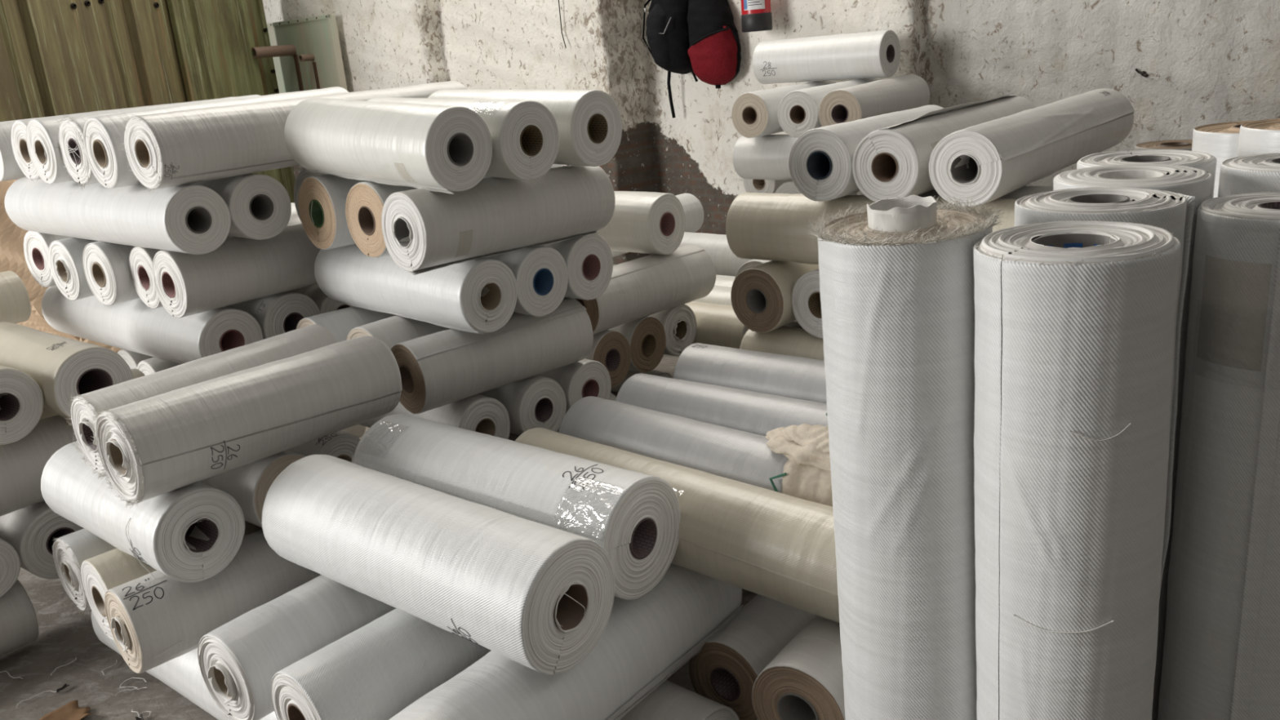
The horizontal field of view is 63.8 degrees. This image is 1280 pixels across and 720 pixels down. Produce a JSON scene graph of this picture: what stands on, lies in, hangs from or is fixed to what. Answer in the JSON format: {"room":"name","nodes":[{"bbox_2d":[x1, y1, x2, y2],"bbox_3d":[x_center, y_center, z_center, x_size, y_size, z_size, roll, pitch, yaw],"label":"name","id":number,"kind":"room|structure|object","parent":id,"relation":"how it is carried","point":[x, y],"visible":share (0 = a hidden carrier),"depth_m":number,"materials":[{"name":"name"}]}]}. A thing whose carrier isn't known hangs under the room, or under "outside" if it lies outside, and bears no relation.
{"room":"textile factory","nodes":[
{"label":"textile factory","id":0,"kind":"room"},
{"bbox_2d":[0,326,802,719],"bbox_3d":[-1.501,0.053,6.259,18.000,0.006,18.000,-5,17,0],"label":"floor","id":1,"kind":"structure","parent":0,"point":[66,633],"depth_m":3.28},
{"bbox_2d":[0,579,39,656],"bbox_3d":[-2.370,0.962,3.139,0.253,0.266,0.915,10,23,39],"label":"roll","id":2,"kind":"object","parent":1,"relation":"on","point":[19,625],"visible":0.82,"depth_m":3.35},
{"bbox_2d":[0,538,20,597],"bbox_3d":[-2.363,0.612,3.462,0.807,0.221,0.218,10,22,39],"label":"roll","id":3,"kind":"object","parent":2,"relation":"on","point":[10,563],"visible":1,"depth_m":3.27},
{"bbox_2d":[0,500,83,578],"bbox_3d":[-2.235,0.556,3.663,0.809,0.254,0.261,9,22,38],"label":"roll","id":4,"kind":"object","parent":2,"relation":"on","point":[31,530],"visible":0.4,"depth_m":3.38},
{"bbox_2d":[0,414,76,516],"bbox_3d":[-2.239,0.434,3.185,0.264,0.268,0.908,11,24,42],"label":"roll","id":5,"kind":"object","parent":4,"relation":"on","point":[23,461],"visible":0.51,"depth_m":3.30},
{"bbox_2d":[0,365,43,445],"bbox_3d":[-2.297,0.105,3.407,0.818,0.244,0.243,7,21,34],"label":"roll","id":6,"kind":"object","parent":5,"relation":"on","point":[21,397],"visible":1,"depth_m":3.23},
{"bbox_2d":[0,271,31,323],"bbox_3d":[-2.974,-0.151,4.127,0.229,0.238,0.914,8,21,36],"label":"roll","id":7,"kind":"object","parent":6,"relation":"on","point":[15,302],"visible":0.99,"depth_m":4.37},
{"bbox_2d":[0,179,123,352],"bbox_3d":[-3.519,-0.366,5.732,1.766,1.439,1.170,-5,17,0],"label":"wooden board","id":8,"kind":"object","parent":1,"relation":"on","point":[12,258],"visible":0.1,"depth_m":5.64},
{"bbox_2d":[39,699,93,719],"bbox_3d":[-1.717,1.071,3.006,0.148,0.016,0.216,8,22,36],"label":"scrap","id":9,"kind":"object","parent":1,"relation":"on","point":[71,710],"visible":1,"depth_m":3.06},
{"bbox_2d":[0,0,295,202],"bbox_3d":[-3.651,-1.528,7.705,0.109,2.500,3.013,2,19,21],"label":"gate","id":10,"kind":"object","parent":1,"relation":"on","point":[58,57],"visible":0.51,"depth_m":7.47,"materials":[{"name":"green paint"}]},
{"bbox_2d":[91,610,277,719],"bbox_3d":[-1.046,0.910,2.878,1.634,0.300,0.278,9,22,39],"label":"roll","id":11,"kind":"object","parent":1,"relation":"on","point":[182,673],"visible":0.1,"depth_m":2.90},
{"bbox_2d":[52,528,116,613],"bbox_3d":[-1.403,0.524,3.386,0.256,0.250,0.929,11,23,41],"label":"roll","id":12,"kind":"object","parent":11,"relation":"on","point":[70,550],"visible":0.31,"depth_m":3.05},
{"bbox_2d":[80,520,262,639],"bbox_3d":[-1.220,0.558,3.207,0.244,0.249,0.910,11,23,42],"label":"roll","id":13,"kind":"object","parent":11,"relation":"on","point":[103,572],"visible":0.25,"depth_m":2.89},
{"bbox_2d":[104,528,320,673],"bbox_3d":[-1.059,0.605,3.011,0.241,0.255,0.926,12,24,43],"label":"roll","id":14,"kind":"object","parent":11,"relation":"on","point":[153,622],"visible":0.44,"depth_m":2.74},
{"bbox_2d":[40,441,244,582],"bbox_3d":[-1.423,0.423,2.919,0.773,0.288,0.256,9,22,40],"label":"roll","id":15,"kind":"object","parent":14,"relation":"on","point":[190,533],"visible":0.8,"depth_m":2.72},
{"bbox_2d":[67,324,337,479],"bbox_3d":[-1.263,0.103,3.067,0.247,0.253,0.769,9,22,39],"label":"roll","id":16,"kind":"object","parent":15,"relation":"on","point":[84,406],"visible":0.47,"depth_m":2.93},
{"bbox_2d":[90,335,401,508],"bbox_3d":[-1.054,0.140,2.843,0.272,0.288,0.809,10,22,40],"label":"roll","id":17,"kind":"object","parent":15,"relation":"on","point":[155,446],"visible":1,"depth_m":2.71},
{"bbox_2d":[200,449,305,527],"bbox_3d":[-1.311,0.327,3.153,0.813,0.261,0.236,9,22,36],"label":"roll","id":18,"kind":"object","parent":14,"relation":"on","point":[249,484],"visible":0.14,"depth_m":2.87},
{"bbox_2d":[287,431,360,462],"bbox_3d":[-1.214,0.275,3.369,0.807,0.210,0.209,10,22,39],"label":"roll","id":19,"kind":"object","parent":14,"relation":"on","point":[342,445],"visible":0.11,"depth_m":3.10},
{"bbox_2d":[197,574,395,719],"bbox_3d":[-0.713,0.638,2.766,0.244,0.254,0.935,9,21,37],"label":"roll","id":20,"kind":"object","parent":11,"relation":"on","point":[238,660],"visible":0.43,"depth_m":2.46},
{"bbox_2d":[262,454,614,675],"bbox_3d":[-0.499,0.450,2.405,0.952,0.296,0.288,10,22,38],"label":"roll","id":21,"kind":"object","parent":20,"relation":"on","point":[540,597],"visible":1,"depth_m":2.21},
{"bbox_2d":[271,608,491,719],"bbox_3d":[-0.497,0.694,2.521,0.244,0.241,0.768,11,23,41],"label":"roll","id":22,"kind":"object","parent":11,"relation":"on","point":[382,667],"visible":0.38,"depth_m":2.30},
{"bbox_2d":[610,369,671,392],"bbox_3d":[-0.182,0.085,5.508,0.805,0.153,0.159,10,23,39],"label":"roll","id":23,"kind":"object","parent":1,"relation":"on","point":[654,372],"visible":0.06,"depth_m":5.30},
{"bbox_3d":[-0.356,-0.038,5.282,0.237,0.240,0.804,10,23,40],"label":"roll","id":24,"kind":"object","parent":23,"relation":"on","visible":0},
{"bbox_2d":[613,264,734,287],"bbox_3d":[0.135,-0.354,5.397,1.086,0.241,0.243,10,23,40],"label":"roll","id":25,"kind":"object","parent":24,"relation":"on","point":[721,280],"visible":0.02,"depth_m":5.07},
{"bbox_2d":[610,193,703,257],"bbox_3d":[0.022,-0.745,5.703,0.235,0.236,0.806,10,23,40],"label":"roll","id":26,"kind":"object","parent":25,"relation":"on","point":[693,209],"visible":0.27,"depth_m":5.85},
{"bbox_2d":[684,301,748,348],"bbox_3d":[0.102,-0.177,4.835,1.087,0.236,0.240,10,22,39],"label":"roll","id":27,"kind":"object","parent":24,"relation":"on","point":[718,325],"visible":0.12,"depth_m":4.51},
{"bbox_2d":[620,680,739,719],"bbox_3d":[-0.126,0.901,2.736,0.826,0.239,0.243,10,23,40],"label":"roll","id":28,"kind":"object","parent":1,"relation":"on","point":[669,700],"visible":0.06,"depth_m":2.50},
{"bbox_2d":[388,563,742,719],"bbox_3d":[-0.144,0.729,2.423,0.305,0.336,1.027,8,21,36],"label":"roll","id":29,"kind":"object","parent":28,"relation":"on","point":[645,640],"visible":0.58,"depth_m":2.32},
{"bbox_2d":[351,413,680,599],"bbox_3d":[-0.348,0.353,2.657,0.925,0.294,0.291,9,22,38],"label":"roll","id":30,"kind":"object","parent":29,"relation":"on","point":[635,517],"visible":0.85,"depth_m":2.44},
{"bbox_2d":[688,594,816,719],"bbox_3d":[0.466,0.713,2.916,0.241,0.242,0.808,9,22,38],"label":"roll","id":31,"kind":"object","parent":1,"relation":"on","point":[725,671],"visible":0.34,"depth_m":2.64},
{"bbox_3d":[0.956,0.281,3.511,0.179,0.176,0.804,10,23,40],"label":"roll","id":32,"kind":"object","parent":31,"relation":"on","visible":0},
{"bbox_2d":[739,325,824,360],"bbox_3d":[0.746,0.032,3.653,0.808,0.245,0.252,10,23,39],"label":"roll","id":33,"kind":"object","parent":32,"relation":"on","point":[784,340],"visible":0.16,"depth_m":3.72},
{"bbox_2d":[730,260,818,333],"bbox_3d":[0.690,-0.323,3.990,0.241,0.244,0.808,11,23,41],"label":"roll","id":34,"kind":"object","parent":33,"relation":"on","point":[761,295],"visible":0.38,"depth_m":3.71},
{"bbox_2d":[791,268,822,337],"bbox_3d":[0.904,-0.299,3.847,0.247,0.246,0.808,12,24,43],"label":"roll","id":35,"kind":"object","parent":33,"relation":"on","point":[806,303],"visible":0.22,"depth_m":3.62,"materials":[{"name":"white fabric"}]},
{"bbox_2d":[751,615,845,719],"bbox_3d":[0.579,0.648,2.517,0.236,0.243,0.806,8,22,36],"label":"roll","id":36,"kind":"object","parent":1,"relation":"on","point":[804,681],"visible":0.31,"depth_m":2.23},
{"bbox_2d":[558,395,788,493],"bbox_3d":[0.197,0.305,2.936,1.008,0.246,0.245,11,23,41],"label":"roll","id":37,"kind":"object","parent":36,"relation":"on","point":[742,456],"visible":0.37,"depth_m":2.90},
{"bbox_2d":[765,413,832,506],"bbox_3d":[0.465,0.241,2.635,0.376,0.258,0.262,11,23,41],"label":"rag","id":38,"kind":"object","parent":37,"relation":"on","point":[806,473],"visible":0.42,"depth_m":2.60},
{"bbox_2d":[514,427,839,622],"bbox_3d":[0.102,0.398,2.621,1.113,0.281,0.255,11,23,39],"label":"roll","id":39,"kind":"object","parent":36,"relation":"on","point":[780,547],"visible":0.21,"depth_m":2.39,"materials":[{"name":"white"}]},
{"bbox_2d":[801,195,1005,719],"bbox_3d":[0.498,0.451,1.900,0.342,1.495,0.328,-5,17,0],"label":"roll","id":40,"kind":"object","parent":1,"relation":"on","point":[897,284],"visible":0.94,"depth_m":1.70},
{"bbox_2d":[972,221,1181,719],"bbox_3d":[0.707,0.512,1.721,0.303,1.467,0.280,-9,18,-14],"label":"roll","id":41,"kind":"object","parent":1,"relation":"on","point":[1074,321],"visible":1,"depth_m":1.50,"materials":[{"name":"fabric"}]},
{"bbox_2d":[1014,186,1195,599],"bbox_3d":[0.877,0.398,2.046,0.282,1.452,0.284,-10,18,-16],"label":"roll","id":42,"kind":"object","parent":1,"relation":"on","point":[1168,211],"visible":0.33,"depth_m":1.81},
{"bbox_2d":[1053,164,1212,719],"bbox_3d":[1.040,0.314,2.272,0.288,1.455,0.302,-5,17,0],"label":"roll","id":43,"kind":"object","parent":1,"relation":"on","point":[1183,180],"visible":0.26,"depth_m":2.05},
{"bbox_2d":[1076,149,1217,198],"bbox_3d":[1.185,0.231,2.504,0.284,1.442,0.290,-4,17,2],"label":"roll","id":44,"kind":"object","parent":1,"relation":"on","point":[1199,160],"visible":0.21,"depth_m":2.30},
{"bbox_2d":[1134,139,1192,151],"bbox_3d":[2.102,-0.244,4.120,0.280,1.229,0.281,-6,17,-4],"label":"roll","id":45,"kind":"object","parent":1,"relation":"on","point":[1179,144],"visible":0.14,"depth_m":3.97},
{"bbox_2d":[1157,191,1279,719],"bbox_3d":[1.220,0.388,2.056,0.289,1.408,0.290,-5,17,0],"label":"roll","id":46,"kind":"object","parent":1,"relation":"on","point":[1221,657],"visible":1,"depth_m":1.93,"materials":[{"name":"white"}]},
{"bbox_2d":[1191,120,1253,197],"bbox_3d":[1.591,0.109,2.759,0.285,1.450,0.280,-4,17,3],"label":"roll","id":47,"kind":"object","parent":1,"relation":"on","point":[1220,140],"visible":0.09,"depth_m":2.52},
{"bbox_2d":[1217,152,1279,196],"bbox_3d":[1.387,0.285,2.275,0.289,1.444,0.290,-5,17,0],"label":"roll","id":48,"kind":"object","parent":1,"relation":"on","point":[1255,173],"visible":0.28,"depth_m":2.04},
{"bbox_2d":[1236,118,1279,157],"bbox_3d":[1.548,0.179,2.491,0.283,1.482,0.279,-15,20,-29],"label":"roll","id":49,"kind":"object","parent":1,"relation":"on","point":[1260,136],"visible":0.08,"depth_m":2.27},
{"bbox_3d":[1.072,-0.427,5.763,0.238,0.238,0.804,10,23,40],"label":"roll","id":50,"kind":"object","parent":1,"relation":"on","visible":0},
{"bbox_2d":[678,231,751,276],"bbox_3d":[0.579,-0.531,5.442,0.908,0.248,0.247,10,23,40],"label":"roll","id":51,"kind":"object","parent":50,"relation":"on","point":[726,263],"visible":0.16,"depth_m":5.44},
{"bbox_3d":[1.443,-0.720,5.763,0.804,0.219,0.218,10,23,39],"label":"roll","id":52,"kind":"object","parent":50,"relation":"on","visible":0},
{"bbox_2d":[774,180,857,195],"bbox_3d":[0.981,-0.911,5.726,0.242,0.242,0.505,10,23,40],"label":"roll","id":53,"kind":"object","parent":52,"relation":"on","point":[788,187],"visible":0.09,"depth_m":5.54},
{"bbox_2d":[733,134,798,179],"bbox_3d":[0.911,-1.084,5.489,0.857,0.247,0.245,10,23,40],"label":"roll","id":54,"kind":"object","parent":53,"relation":"on","point":[766,157],"visible":0.43,"depth_m":5.57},
{"bbox_2d":[731,80,836,137],"bbox_3d":[0.841,-1.408,5.734,0.244,0.241,0.804,10,23,40],"label":"roll","id":55,"kind":"object","parent":54,"relation":"on","point":[753,113],"visible":0.52,"depth_m":5.46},
{"bbox_2d":[752,30,900,84],"bbox_3d":[1.038,-1.698,5.784,0.817,0.257,0.246,9,22,39],"label":"roll","id":56,"kind":"object","parent":55,"relation":"on","point":[873,54],"visible":1,"depth_m":5.66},
{"bbox_2d":[777,77,881,137],"bbox_3d":[1.058,-1.370,5.544,0.245,0.247,0.808,9,23,39],"label":"roll","id":57,"kind":"object","parent":54,"relation":"on","point":[798,110],"visible":0.51,"depth_m":5.27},
{"bbox_2d":[818,74,929,126],"bbox_3d":[1.239,-1.336,5.379,0.244,0.260,0.805,9,23,38],"label":"roll","id":58,"kind":"object","parent":54,"relation":"on","point":[907,91],"visible":0.7,"depth_m":5.17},
{"bbox_3d":[1.362,0.336,3.125,0.236,0.239,0.804,10,23,40],"label":"roll","id":59,"kind":"object","parent":1,"relation":"on","visible":0},
{"bbox_3d":[1.419,0.005,3.434,0.804,0.197,0.199,10,23,39],"label":"roll","id":60,"kind":"object","parent":59,"relation":"on","visible":0},
{"bbox_3d":[1.477,-0.190,3.306,0.240,0.236,0.804,10,23,40],"label":"roll","id":61,"kind":"object","parent":60,"relation":"on","visible":0},
{"bbox_2d":[917,186,1053,199],"bbox_3d":[1.276,-0.450,3.385,0.956,0.247,0.244,10,23,40],"label":"roll","id":62,"kind":"object","parent":61,"relation":"on","point":[1023,191],"visible":0.02,"depth_m":3.32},
{"bbox_2d":[928,88,1134,207],"bbox_3d":[1.375,-0.748,3.506,0.244,0.242,1.305,10,23,39],"label":"roll","id":63,"kind":"object","parent":62,"relation":"on","point":[987,162],"visible":0.98,"depth_m":3.16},
{"bbox_3d":[0.182,0.580,3.676,0.804,0.235,0.234,10,23,39],"label":"roll","id":64,"kind":"object","parent":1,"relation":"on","visible":0},
{"bbox_3d":[0.369,0.312,3.684,0.236,0.239,0.805,10,23,40],"label":"roll","id":65,"kind":"object","parent":64,"relation":"on","visible":0},
{"bbox_2d":[615,373,827,436],"bbox_3d":[0.376,0.224,3.148,1.007,0.247,0.245,9,22,38],"label":"roll","id":66,"kind":"object","parent":65,"relation":"on","point":[749,411],"visible":0.26,"depth_m":3.14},
{"bbox_2d":[673,342,826,403],"bbox_3d":[0.581,0.119,3.426,1.008,0.250,0.245,9,22,38],"label":"roll","id":67,"kind":"object","parent":65,"relation":"on","point":[774,374],"visible":0.27,"depth_m":3.46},
{"bbox_3d":[-1.585,0.545,4.304,0.229,0.229,0.804,10,23,40],"label":"roll","id":68,"kind":"object","parent":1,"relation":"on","visible":0},
{"bbox_3d":[-1.756,0.296,4.359,0.804,0.237,0.238,10,23,39],"label":"roll","id":69,"kind":"object","parent":68,"relation":"on","visible":0},
{"bbox_2d":[137,357,180,375],"bbox_3d":[-1.734,0.007,4.472,0.248,0.243,0.808,10,23,40],"label":"roll","id":70,"kind":"object","parent":69,"relation":"on","point":[153,365],"visible":0.06,"depth_m":4.16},
{"bbox_2d":[41,284,262,364],"bbox_3d":[-2.052,-0.159,4.239,1.420,0.263,0.261,10,23,39],"label":"roll","id":71,"kind":"object","parent":70,"relation":"on","point":[133,326],"visible":0.62,"depth_m":3.96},
{"bbox_2d":[23,231,71,287],"bbox_3d":[-2.291,-0.548,4.708,0.253,0.287,0.917,8,20,35],"label":"roll","id":72,"kind":"object","parent":71,"relation":"on","point":[36,244],"visible":0.2,"depth_m":4.37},
{"bbox_2d":[128,213,302,308],"bbox_3d":[-1.555,-0.431,4.153,0.243,0.242,0.912,10,23,40],"label":"roll","id":73,"kind":"object","parent":71,"relation":"on","point":[140,259],"visible":0.25,"depth_m":3.85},
{"bbox_2d":[186,173,291,239],"bbox_3d":[-1.704,-0.612,3.946,0.972,0.254,0.243,11,23,40],"label":"roll","id":74,"kind":"object","parent":73,"relation":"on","point":[259,205],"visible":0.3,"depth_m":3.64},
{"bbox_2d":[26,94,259,183],"bbox_3d":[-1.912,-0.891,4.094,0.243,0.245,0.912,10,23,39],"label":"roll","id":75,"kind":"object","parent":74,"relation":"on","point":[42,133],"visible":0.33,"depth_m":3.77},
{"bbox_2d":[53,97,247,191],"bbox_3d":[-1.690,-0.852,3.921,0.358,0.273,0.952,10,23,39],"label":"roll","id":76,"kind":"object","parent":74,"relation":"on","point":[71,134],"visible":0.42,"depth_m":3.64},
{"bbox_2d":[83,86,348,188],"bbox_3d":[-1.514,-0.843,3.822,0.242,0.272,0.989,10,24,39],"label":"roll","id":77,"kind":"object","parent":74,"relation":"on","point":[108,165],"visible":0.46,"depth_m":3.50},
{"bbox_2d":[120,80,466,193],"bbox_3d":[-1.193,-0.854,3.818,0.263,0.256,1.373,9,22,38],"label":"roll","id":78,"kind":"object","parent":74,"relation":"on","point":[163,150],"visible":0.54,"depth_m":3.42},
{"bbox_2d":[224,291,320,339],"bbox_3d":[-1.796,-0.217,4.348,1.182,0.282,0.252,10,23,38],"label":"roll","id":79,"kind":"object","parent":70,"relation":"on","point":[278,313],"visible":0.16,"depth_m":3.96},
{"bbox_2d":[48,237,97,300],"bbox_3d":[-2.016,-0.484,4.414,0.253,0.254,0.916,9,22,38],"label":"roll","id":80,"kind":"object","parent":79,"relation":"on","point":[65,255],"visible":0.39,"depth_m":4.06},
{"bbox_2d":[82,202,297,305],"bbox_3d":[-1.803,-0.455,4.274,0.255,0.249,0.909,8,22,37],"label":"roll","id":81,"kind":"object","parent":79,"relation":"on","point":[106,267],"visible":0.29,"depth_m":3.92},
{"bbox_2d":[151,223,320,317],"bbox_3d":[-1.380,-0.388,3.968,0.247,0.264,0.918,10,22,40],"label":"roll","id":82,"kind":"object","parent":79,"relation":"on","point":[241,269],"visible":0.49,"depth_m":3.72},
{"bbox_2d":[4,176,231,254],"bbox_3d":[-1.997,-0.559,3.857,1.360,0.254,0.234,10,23,38],"label":"roll","id":83,"kind":"object","parent":82,"relation":"on","point":[195,220],"visible":0.94,"depth_m":3.56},
{"bbox_2d":[0,120,25,181],"bbox_3d":[-2.360,-0.971,4.522,0.235,0.238,0.905,10,23,40],"label":"roll","id":84,"kind":"object","parent":83,"relation":"on","point":[10,170],"visible":0.09,"depth_m":4.17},
{"bbox_2d":[11,97,228,180],"bbox_3d":[-2.081,-0.931,4.276,0.240,0.238,0.908,9,22,38],"label":"roll","id":85,"kind":"object","parent":83,"relation":"on","point":[19,143],"visible":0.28,"depth_m":3.97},
{"bbox_2d":[288,284,351,313],"bbox_3d":[-1.524,-0.245,4.444,0.866,0.242,0.229,11,23,40],"label":"roll","id":86,"kind":"object","parent":70,"relation":"on","point":[325,304],"visible":0.09,"depth_m":4.14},
{"bbox_3d":[-0.633,0.367,4.655,0.804,0.197,0.198,10,23,39],"label":"roll","id":87,"kind":"object","parent":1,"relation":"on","visible":0},
{"bbox_3d":[-0.521,0.104,4.732,0.239,0.238,0.804,10,23,40],"label":"roll","id":88,"kind":"object","parent":87,"relation":"on","visible":0},
{"bbox_2d":[585,329,631,387],"bbox_3d":[-0.393,-0.051,4.362,0.755,0.236,0.236,10,23,40],"label":"roll","id":89,"kind":"object","parent":88,"relation":"on","point":[611,348],"visible":0.23,"depth_m":4.14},
{"bbox_2d":[575,244,715,334],"bbox_3d":[0.000,-0.299,4.258,0.243,0.255,0.707,12,23,43],"label":"roll","id":90,"kind":"object","parent":89,"relation":"on","point":[641,287],"visible":0.68,"depth_m":4.18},
{"bbox_2d":[595,191,685,254],"bbox_3d":[-0.193,-0.611,4.485,0.805,0.256,0.255,10,23,39],"label":"roll","id":91,"kind":"object","parent":90,"relation":"on","point":[641,222],"visible":0.46,"depth_m":4.23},
{"bbox_2d":[607,315,666,373],"bbox_3d":[-0.249,-0.112,4.539,0.756,0.241,0.242,10,23,40],"label":"roll","id":92,"kind":"object","parent":88,"relation":"on","point":[646,337],"visible":0.35,"depth_m":4.29,"materials":[{"name":"beige fabric"}]},
{"bbox_2d":[648,304,697,355],"bbox_3d":[-0.103,-0.180,4.708,0.769,0.233,0.236,10,23,40],"label":"roll","id":93,"kind":"object","parent":88,"relation":"on","point":[679,324],"visible":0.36,"depth_m":4.46,"materials":[{"name":"white fabric"}]},
{"bbox_3d":[-0.644,0.503,4.225,0.804,0.196,0.196,10,23,39],"label":"roll","id":94,"kind":"object","parent":1,"relation":"on","visible":0},
{"bbox_2d":[508,392,616,440],"bbox_3d":[-0.396,0.343,3.939,0.238,0.236,0.804,10,23,40],"label":"roll","id":95,"kind":"object","parent":94,"relation":"on","point":[512,437],"visible":0.02,"depth_m":3.79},
{"bbox_2d":[359,394,510,439],"bbox_3d":[-0.809,0.188,3.770,0.761,0.241,0.236,11,24,41],"label":"roll","id":96,"kind":"object","parent":95,"relation":"on","point":[478,413],"visible":0.28,"depth_m":3.52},
{"bbox_2d":[479,375,566,435],"bbox_3d":[-0.617,0.122,3.924,0.755,0.229,0.227,12,24,42],"label":"roll","id":97,"kind":"object","parent":95,"relation":"on","point":[535,401],"visible":0.41,"depth_m":3.66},
{"bbox_2d":[346,315,451,349],"bbox_3d":[-0.718,-0.090,3.821,0.249,0.265,0.729,10,22,41],"label":"roll","id":98,"kind":"object","parent":97,"relation":"on","point":[392,331],"visible":0.04,"depth_m":3.57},
{"bbox_2d":[539,232,613,300],"bbox_3d":[-0.454,-0.385,3.905,0.758,0.254,0.242,11,24,41],"label":"roll","id":99,"kind":"object","parent":98,"relation":"on","point":[588,260],"visible":0.37,"depth_m":3.65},
{"bbox_2d":[298,173,366,249],"bbox_3d":[-0.840,-0.602,3.816,0.254,0.273,0.817,12,24,43],"label":"roll","id":100,"kind":"object","parent":99,"relation":"on","point":[322,198],"visible":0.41,"depth_m":3.52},
{"bbox_2d":[381,164,615,275],"bbox_3d":[-0.445,-0.482,3.385,0.244,0.267,0.804,12,24,43],"label":"roll","id":101,"kind":"object","parent":99,"relation":"on","point":[424,230],"visible":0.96,"depth_m":3.24,"materials":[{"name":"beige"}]},
{"bbox_2d":[284,97,492,194],"bbox_3d":[-0.820,-0.695,3.281,0.812,0.294,0.248,11,24,42],"label":"roll","id":102,"kind":"object","parent":101,"relation":"on","point":[433,148],"visible":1,"depth_m":3.09,"materials":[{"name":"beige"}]},
{"bbox_2d":[367,97,559,180],"bbox_3d":[-0.634,-0.750,3.440,0.818,0.272,0.244,11,23,41],"label":"roll","id":103,"kind":"object","parent":101,"relation":"on","point":[525,134],"visible":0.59,"depth_m":3.18,"materials":[{"name":"white plastic"}]},
{"bbox_2d":[427,88,622,166],"bbox_3d":[-0.442,-0.836,3.666,0.811,0.276,0.251,10,23,41],"label":"roll","id":104,"kind":"object","parent":101,"relation":"on","point":[588,122],"visible":0.44,"depth_m":3.42,"materials":[{"name":"white plastic"}]},
{"bbox_2d":[536,358,611,414],"bbox_3d":[-0.461,0.062,4.086,0.756,0.229,0.230,11,23,41],"label":"roll","id":105,"kind":"object","parent":95,"relation":"on","point":[584,378],"visible":0.23,"depth_m":3.81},
{"bbox_2d":[296,306,395,342],"bbox_3d":[-0.936,-0.129,4.010,0.248,0.273,0.763,12,23,43],"label":"roll","id":106,"kind":"object","parent":105,"relation":"on","point":[339,322],"visible":0.1,"depth_m":3.76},
{"bbox_2d":[391,297,593,413],"bbox_3d":[-0.507,-0.027,3.583,0.708,0.248,0.245,-19,22,-39],"label":"roll","id":107,"kind":"object","parent":105,"relation":"on","point":[442,368],"visible":0.85,"depth_m":3.44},
{"bbox_2d":[314,244,517,333],"bbox_3d":[-0.803,-0.273,3.603,0.877,0.259,0.245,11,23,41],"label":"roll","id":108,"kind":"object","parent":107,"relation":"on","point":[479,295],"visible":0.92,"depth_m":3.39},
{"bbox_2d":[483,245,568,316],"bbox_3d":[-0.653,-0.340,3.778,0.887,0.264,0.243,11,23,41],"label":"roll","id":109,"kind":"object","parent":107,"relation":"on","point":[540,273],"visible":0.34,"depth_m":3.48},
{"bbox_2d":[345,164,563,257],"bbox_3d":[-0.624,-0.558,3.646,0.256,0.282,0.815,11,22,42],"label":"roll","id":110,"kind":"object","parent":109,"relation":"on","point":[366,200],"visible":0.27,"depth_m":3.37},
{"bbox_2d":[262,0,1279,264],"bbox_3d":[-0.708,-2.236,7.631,18.200,3.400,1.046,11,23,42],"label":"wall","id":111,"kind":"structure","parent":0,"point":[1205,62],"depth_m":6.22,"materials":[{"name":"concrete"}]},
{"bbox_2d":[251,13,347,93],"bbox_3d":[-3.028,-2.319,8.752,1.280,1.080,0.415,11,23,42],"label":"steel plate","id":112,"kind":"object","parent":111,"relation":"attached to","point":[306,54],"visible":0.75,"depth_m":8.62,"materials":[{"name":"green paint"}]},
{"bbox_2d":[642,0,697,118],"bbox_3d":[0.194,-2.045,6.688,0.346,0.936,0.287,9,22,38],"label":"backpack","id":113,"kind":"object","parent":111,"relation":"hanging from","point":[667,33],"visible":0.87,"depth_m":6.58,"materials":[{"name":"black fabric"}]},
{"bbox_2d":[687,0,741,88],"bbox_3d":[0.444,-2.097,6.475,0.382,0.753,0.227,11,23,42],"label":"backpack","id":114,"kind":"object","parent":111,"relation":"hanging from","point":[714,49],"visible":1,"depth_m":6.43,"materials":[{"name":"red fabric"}]},
{"bbox_2d":[741,0,772,32],"bbox_3d":[0.691,-2.306,6.141,0.210,0.652,0.232,-5,17,0],"label":"fire extinguisher","id":115,"kind":"object","parent":111,"relation":"attached to","point":[756,15],"visible":1,"depth_m":6.12,"materials":[{"name":"red metal"}]},
{"bbox_3d":[1.080,-0.258,3.638,0.238,0.238,0.805,10,23,40],"label":"roll","id":116,"kind":"object","parent":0,"visible":0},
{"bbox_2d":[725,192,1017,264],"bbox_3d":[0.834,-0.427,3.452,1.180,0.260,0.248,9,22,40],"label":"roll","id":117,"kind":"object","parent":116,"relation":"on","point":[764,226],"visible":0.34,"depth_m":3.60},
{"bbox_2d":[788,105,947,201],"bbox_3d":[0.853,-0.747,3.662,0.246,0.252,0.799,11,23,41],"label":"roll","id":118,"kind":"object","parent":117,"relation":"on","point":[820,160],"visible":0.52,"depth_m":3.40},
{"bbox_2d":[852,94,1035,201],"bbox_3d":[1.086,-0.751,3.557,0.243,0.271,0.973,11,24,41],"label":"roll","id":119,"kind":"object","parent":117,"relation":"on","point":[889,162],"visible":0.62,"depth_m":3.26,"materials":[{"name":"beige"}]},
{"bbox_3d":[-3.016,0.606,4.606,0.174,0.172,0.804,10,23,40],"label":"roll","id":120,"kind":"object","parent":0,"visible":0},
{"bbox_3d":[-2.374,0.373,4.550,0.804,0.236,0.239,10,23,39],"label":"roll","id":121,"kind":"object","parent":120,"relation":"on","visible":0},
{"bbox_3d":[-1.998,0.423,3.924,0.804,0.237,0.237,10,23,39],"label":"roll","id":122,"kind":"object","parent":121,"relation":"on","visible":0},
{"bbox_2d":[39,368,144,427],"bbox_3d":[-2.176,0.260,3.687,0.244,0.253,0.809,10,24,41],"label":"roll","id":123,"kind":"object","parent":122,"relation":"on","point":[136,373],"visible":0.05,"depth_m":3.66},
{"bbox_2d":[0,321,133,418],"bbox_3d":[-2.071,0.031,3.570,0.805,0.253,0.253,9,22,39],"label":"roll","id":124,"kind":"object","parent":123,"relation":"on","point":[61,366],"visible":0.68,"depth_m":3.35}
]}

